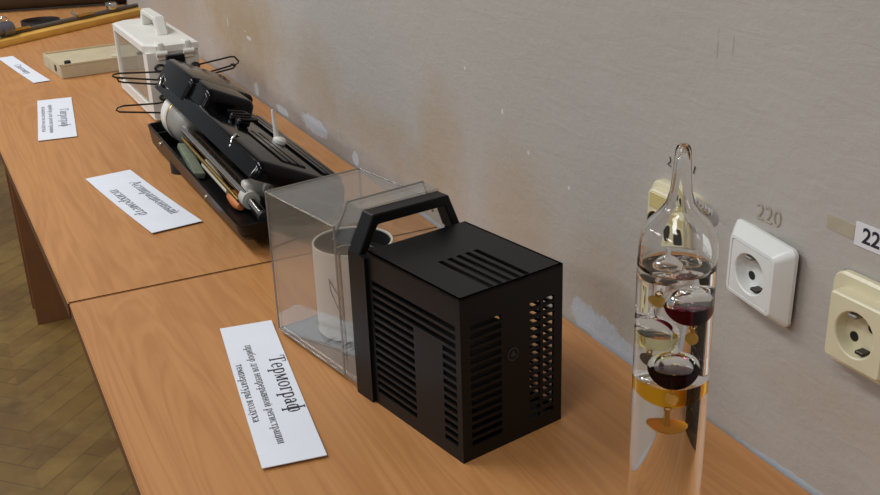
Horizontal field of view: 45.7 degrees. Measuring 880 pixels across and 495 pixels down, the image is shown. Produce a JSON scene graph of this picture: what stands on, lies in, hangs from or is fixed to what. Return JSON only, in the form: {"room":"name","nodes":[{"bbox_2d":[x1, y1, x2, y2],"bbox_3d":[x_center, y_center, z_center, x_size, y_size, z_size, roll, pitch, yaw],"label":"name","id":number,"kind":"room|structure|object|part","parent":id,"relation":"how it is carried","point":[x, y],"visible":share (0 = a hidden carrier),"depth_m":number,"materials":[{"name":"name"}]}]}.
{"room":"science classroom","nodes":[
{"label":"science classroom","id":0,"kind":"room"},
{"bbox_2d":[0,158,136,494],"bbox_3d":[-2.236,0.934,1.585,4.720,0.100,8.400,-12,24,-23],"label":"floor","id":1,"kind":"structure","parent":0,"point":[57,435],"depth_m":2.65,"materials":[{"name":"brown wood"}]},
{"bbox_2d":[0,3,437,324],"bbox_3d":[-0.954,-0.135,2.993,0.650,0.730,3.064,-12,24,-23],"label":"desk","id":2,"kind":"object","parent":1,"relation":"on","point":[77,245],"visible":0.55,"depth_m":1.97,"materials":[{"name":"brown wood"}]},
{"bbox_3d":[-1.016,-0.194,3.174,0.541,0.706,0.022,-12,24,-23],"label":"leg panel","id":3,"kind":"part","parent":2,"relation":"part of","materials":[{"name":"brown laminate"}]},
{"bbox_2d":[0,56,49,82],"bbox_3d":[-1.173,-0.502,2.939,0.043,0.002,0.416,-16,26,-30],"label":"name card","id":4,"kind":"object","parent":2,"relation":"on","point":[14,63],"visible":1,"depth_m":2.93,"materials":[{"name":"white paper"}]},
{"bbox_3d":[-0.961,-0.153,3.069,0.539,0.706,0.022,-12,24,-23],"label":"leg panel","id":5,"kind":"part","parent":2,"relation":"part of","materials":[{"name":"brown laminate"}]},
{"bbox_2d":[20,16,59,26],"bbox_3d":[-1.366,-0.768,3.577,0.129,0.024,0.129,-12,24,-23],"label":"ring","id":6,"kind":"object","parent":2,"relation":"on","point":[35,20],"visible":0.67,"depth_m":3.61,"materials":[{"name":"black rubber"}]},
{"bbox_2d":[37,97,76,140],"bbox_3d":[-0.890,-0.301,2.423,0.080,0.002,0.384,-10,23,-18],"label":"name card","id":7,"kind":"object","parent":2,"relation":"on","point":[56,120],"visible":1,"depth_m":2.41,"materials":[{"name":"white paper"}]},
{"bbox_2d":[0,0,126,9],"bbox_3d":[-1.490,-0.968,3.928,0.635,0.136,0.136,-7,23,-11],"label":"cylinder","id":8,"kind":"object","parent":2,"relation":"on","point":[4,4],"visible":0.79,"depth_m":3.91,"materials":[{"name":"brown wood"}]},
{"bbox_2d":[0,7,140,47],"bbox_3d":[-1.191,-0.776,3.586,0.076,0.022,0.860,10,25,28],"label":"wooden bar","id":9,"kind":"object","parent":2,"relation":"on","point":[15,39],"visible":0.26,"depth_m":3.46,"materials":[{"name":"yellow wood"}]},
{"bbox_2d":[0,16,15,36],"bbox_3d":[-1.395,-0.678,3.247,0.047,0.065,0.150,10,25,28],"label":"counterweight","id":10,"kind":"object","parent":9,"relation":"on","point":[7,28],"visible":1,"depth_m":3.28,"materials":[{"name":"grey metal"}]},
{"bbox_2d":[15,1,137,33],"bbox_3d":[-1.234,-0.789,3.545,0.044,0.034,0.578,10,25,28],"label":"beam","id":11,"kind":"structure","parent":9,"relation":"on","point":[111,6],"depth_m":3.55,"materials":[{"name":"metal"}]},
{"bbox_2d":[42,43,118,78],"bbox_3d":[-0.944,-0.536,2.947,0.297,0.044,0.205,-15,26,-29],"label":"cardboard box","id":12,"kind":"object","parent":2,"relation":"on","point":[71,63],"visible":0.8,"depth_m":2.87,"materials":[{"name":"beige cardboard"}]},
{"bbox_2d":[86,170,201,232],"bbox_3d":[-0.535,-0.086,1.867,0.087,0.003,0.360,-16,26,-31],"label":"name card","id":13,"kind":"object","parent":2,"relation":"on","point":[156,212],"visible":1,"depth_m":1.85,"materials":[{"name":"white paper"}]},
{"bbox_2d":[112,8,199,120],"bbox_3d":[-0.677,-0.452,2.492,0.120,0.209,0.396,-13,25,-24],"label":"hygrograph","id":14,"kind":"object","parent":2,"relation":"on","point":[142,44],"visible":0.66,"depth_m":2.41,"materials":[{"name":"white plastic"}]},
{"bbox_3d":[-0.680,-0.537,2.479,0.024,0.041,0.194,-13,25,-24],"label":"handle","id":15,"kind":"part","parent":14,"relation":"part of","materials":[{"name":"white plastic"}]},
{"bbox_3d":[-0.681,-0.506,2.475,0.120,0.018,0.386,-13,25,-24],"label":"lid","id":16,"kind":"part","parent":14,"relation":"part of","materials":[{"name":"white plastic"}]},
{"bbox_2d":[112,53,238,113],"bbox_3d":[-0.569,-0.340,2.277,0.279,0.165,0.090,-12,24,-23],"label":"wire stand","id":17,"kind":"object","parent":2,"relation":"on","point":[178,56],"visible":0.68,"depth_m":2.24,"materials":[{"name":"black metal"}]},
{"bbox_2d":[148,59,344,239],"bbox_3d":[-0.374,-0.193,1.881,0.184,0.180,0.695,-12,24,-23],"label":"instrument case","id":18,"kind":"object","parent":2,"relation":"on","point":[219,108],"visible":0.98,"depth_m":1.75,"materials":[{"name":"black plastic"}]},
{"bbox_2d":[177,143,204,178],"bbox_3d":[-0.467,-0.163,1.960,0.023,0.026,0.170,-11,24,-20],"label":"packet","id":19,"kind":"object","parent":18,"relation":"in","point":[188,156],"visible":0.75,"depth_m":1.94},
{"bbox_2d":[201,159,228,193],"bbox_3d":[-0.389,-0.122,1.824,0.018,0.018,0.175,-11,24,-21],"label":"tube","id":20,"kind":"object","parent":18,"relation":"in","point":[206,160],"visible":0.6,"depth_m":1.83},
{"bbox_2d":[161,99,282,221],"bbox_3d":[-0.382,-0.169,1.876,0.103,0.103,0.636,-12,24,-23],"label":"psychrometer","id":21,"kind":"object","parent":18,"relation":"in","point":[252,194],"visible":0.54,"depth_m":1.81,"materials":[{"name":"silver metal"}]},
{"bbox_3d":[-0.410,-0.143,1.850,0.007,0.013,0.390,-12,24,-23],"label":"guide rail","id":22,"kind":"part","parent":21,"relation":"part of","materials":[{"name":"gold metal"}]},
{"bbox_2d":[226,190,244,210],"bbox_3d":[-0.343,-0.081,1.744,0.022,0.022,0.096,-11,24,-21],"label":"bulb","id":23,"kind":"object","parent":18,"relation":"in","point":[236,205],"visible":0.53,"depth_m":1.71,"materials":[{"name":"orange rubber"}]},
{"bbox_2d":[148,121,343,239],"bbox_3d":[-0.374,-0.137,1.906,0.176,0.050,0.685,-12,24,-23],"label":"tray","id":24,"kind":"object","parent":18,"relation":"attached to","point":[284,218],"depth_m":1.72,"materials":[{"name":"black plastic"}]},
{"bbox_2d":[271,109,285,145],"bbox_3d":[-0.275,-0.203,1.777,0.023,0.063,0.024,-12,24,-23],"label":"spoon","id":25,"kind":"object","parent":18,"relation":"on","point":[277,139],"visible":0.98,"depth_m":1.78,"materials":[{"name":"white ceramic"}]},
{"bbox_2d":[70,228,811,494],"bbox_3d":[0.053,0.587,1.142,0.578,0.730,1.382,-12,24,-23],"label":"desk","id":26,"kind":"object","parent":1,"relation":"on","point":[157,357],"visible":0.63,"depth_m":1.16,"materials":[{"name":"brown wood"}]},
{"bbox_2d":[220,320,326,468],"bbox_3d":[-0.203,0.163,1.231,0.068,0.003,0.341,-9,23,-16],"label":"paper label","id":27,"kind":"object","parent":26,"relation":"on","point":[283,430],"visible":1,"depth_m":1.21,"materials":[{"name":"white paper"}]},
{"bbox_2d":[265,169,562,463],"bbox_3d":[-0.041,0.047,1.211,0.144,0.222,0.388,-17,27,-33],"label":"thermograph","id":28,"kind":"object","parent":26,"relation":"on","point":[412,321],"visible":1,"depth_m":1.10,"materials":[{"name":"black plastic"}]},
{"bbox_3d":[-0.095,0.116,1.322,0.129,0.007,0.186,-17,27,-33],"label":"plate","id":29,"kind":"part","parent":28,"relation":"part of","materials":[{"name":"grey metal"}]},
{"bbox_3d":[-0.131,0.057,1.268,0.006,0.035,0.097,-11,24,-21],"label":"pen arm","id":30,"kind":"part","parent":28,"relation":"part of","materials":[{"name":"black metal"}]},
{"bbox_3d":[-0.116,0.070,1.229,0.004,0.150,0.029,-2,22,1],"label":"pen post","id":31,"kind":"part","parent":28,"relation":"part of","materials":[{"name":"silver metal"}]},
{"bbox_3d":[-0.032,0.072,1.208,0.143,0.178,0.032,-17,27,-33],"label":"frame","id":32,"kind":"part","parent":28,"relation":"part of","materials":[{"name":"black plastic"}]},
{"bbox_3d":[-0.039,-0.030,1.173,0.142,0.044,0.022,-17,27,-33],"label":"carrying handle","id":33,"kind":"part","parent":28,"relation":"part of","materials":[{"name":"black plastic"}]},
{"bbox_2d":[627,143,718,494],"bbox_3d":[0.155,0.133,0.715,0.050,0.425,0.050,-18,27,-34],"label":"thermometer","id":34,"kind":"object","parent":26,"relation":"on","point":[677,255],"visible":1,"depth_m":0.66,"materials":[{"name":"clear glass"}]},
{"bbox_2d":[124,0,879,494],"bbox_3d":[-0.216,-0.841,1.946,0.120,2.780,8.400,-12,24,-23],"label":"wall","id":35,"kind":"structure","parent":0,"point":[547,128],"depth_m":1.19,"materials":[{"name":"paint"}]},
{"bbox_2d":[646,179,706,220],"bbox_3d":[0.247,-0.024,1.114,0.018,0.084,0.084,-12,24,-23],"label":"wall outlet","id":36,"kind":"object","parent":35,"relation":"attached to","point":[658,193],"visible":0.16,"depth_m":1.12,"materials":[{"name":"beige plastic"}]},
{"bbox_2d":[694,195,718,226],"bbox_3d":[0.271,-0.038,1.065,0.030,0.032,0.013,7,24,21],"label":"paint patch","id":37,"kind":"object","parent":35,"relation":"attached to","point":[712,214],"visible":0.94,"depth_m":1.06,"materials":[{"name":"white paint"}]},
{"bbox_2d":[726,219,798,326],"bbox_3d":[0.305,0.024,1.005,0.020,0.080,0.092,-9,25,-18],"label":"wall socket","id":38,"kind":"object","parent":35,"relation":"attached to","point":[762,268],"visible":1,"depth_m":0.98,"materials":[{"name":"white plastic"}]},
{"bbox_2d":[756,203,779,225],"bbox_3d":[0.310,-0.031,0.988,0.001,0.016,0.033,-12,24,-23],"label":"painted number","id":39,"kind":"object","parent":35,"relation":"attached to","point":[767,207],"visible":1,"depth_m":0.99,"materials":[{"name":"paint"}]},
{"bbox_2d":[826,213,855,239],"bbox_3d":[0.348,-0.018,0.909,0.001,0.013,0.032,-12,26,-23],"label":"tape strip","id":40,"kind":"object","parent":35,"relation":"attached to","point":[834,223],"visible":1,"depth_m":0.91,"materials":[{"name":"beige paper"}]},
{"bbox_2d":[825,269,879,385],"bbox_3d":[0.362,0.072,0.892,0.024,0.088,0.088,-12,24,-23],"label":"wall socket","id":41,"kind":"object","parent":35,"relation":"attached to","point":[853,326],"visible":1,"depth_m":0.89,"materials":[{"name":"beige plastic"}]},
{"bbox_2d":[854,221,879,254],"bbox_3d":[0.366,-0.005,0.875,0.001,0.021,0.047,-12,24,-23],"label":"sticker","id":42,"kind":"object","parent":35,"relation":"attached to","point":[867,237],"visible":1,"depth_m":0.88,"materials":[{"name":"white paper"}]}
]}

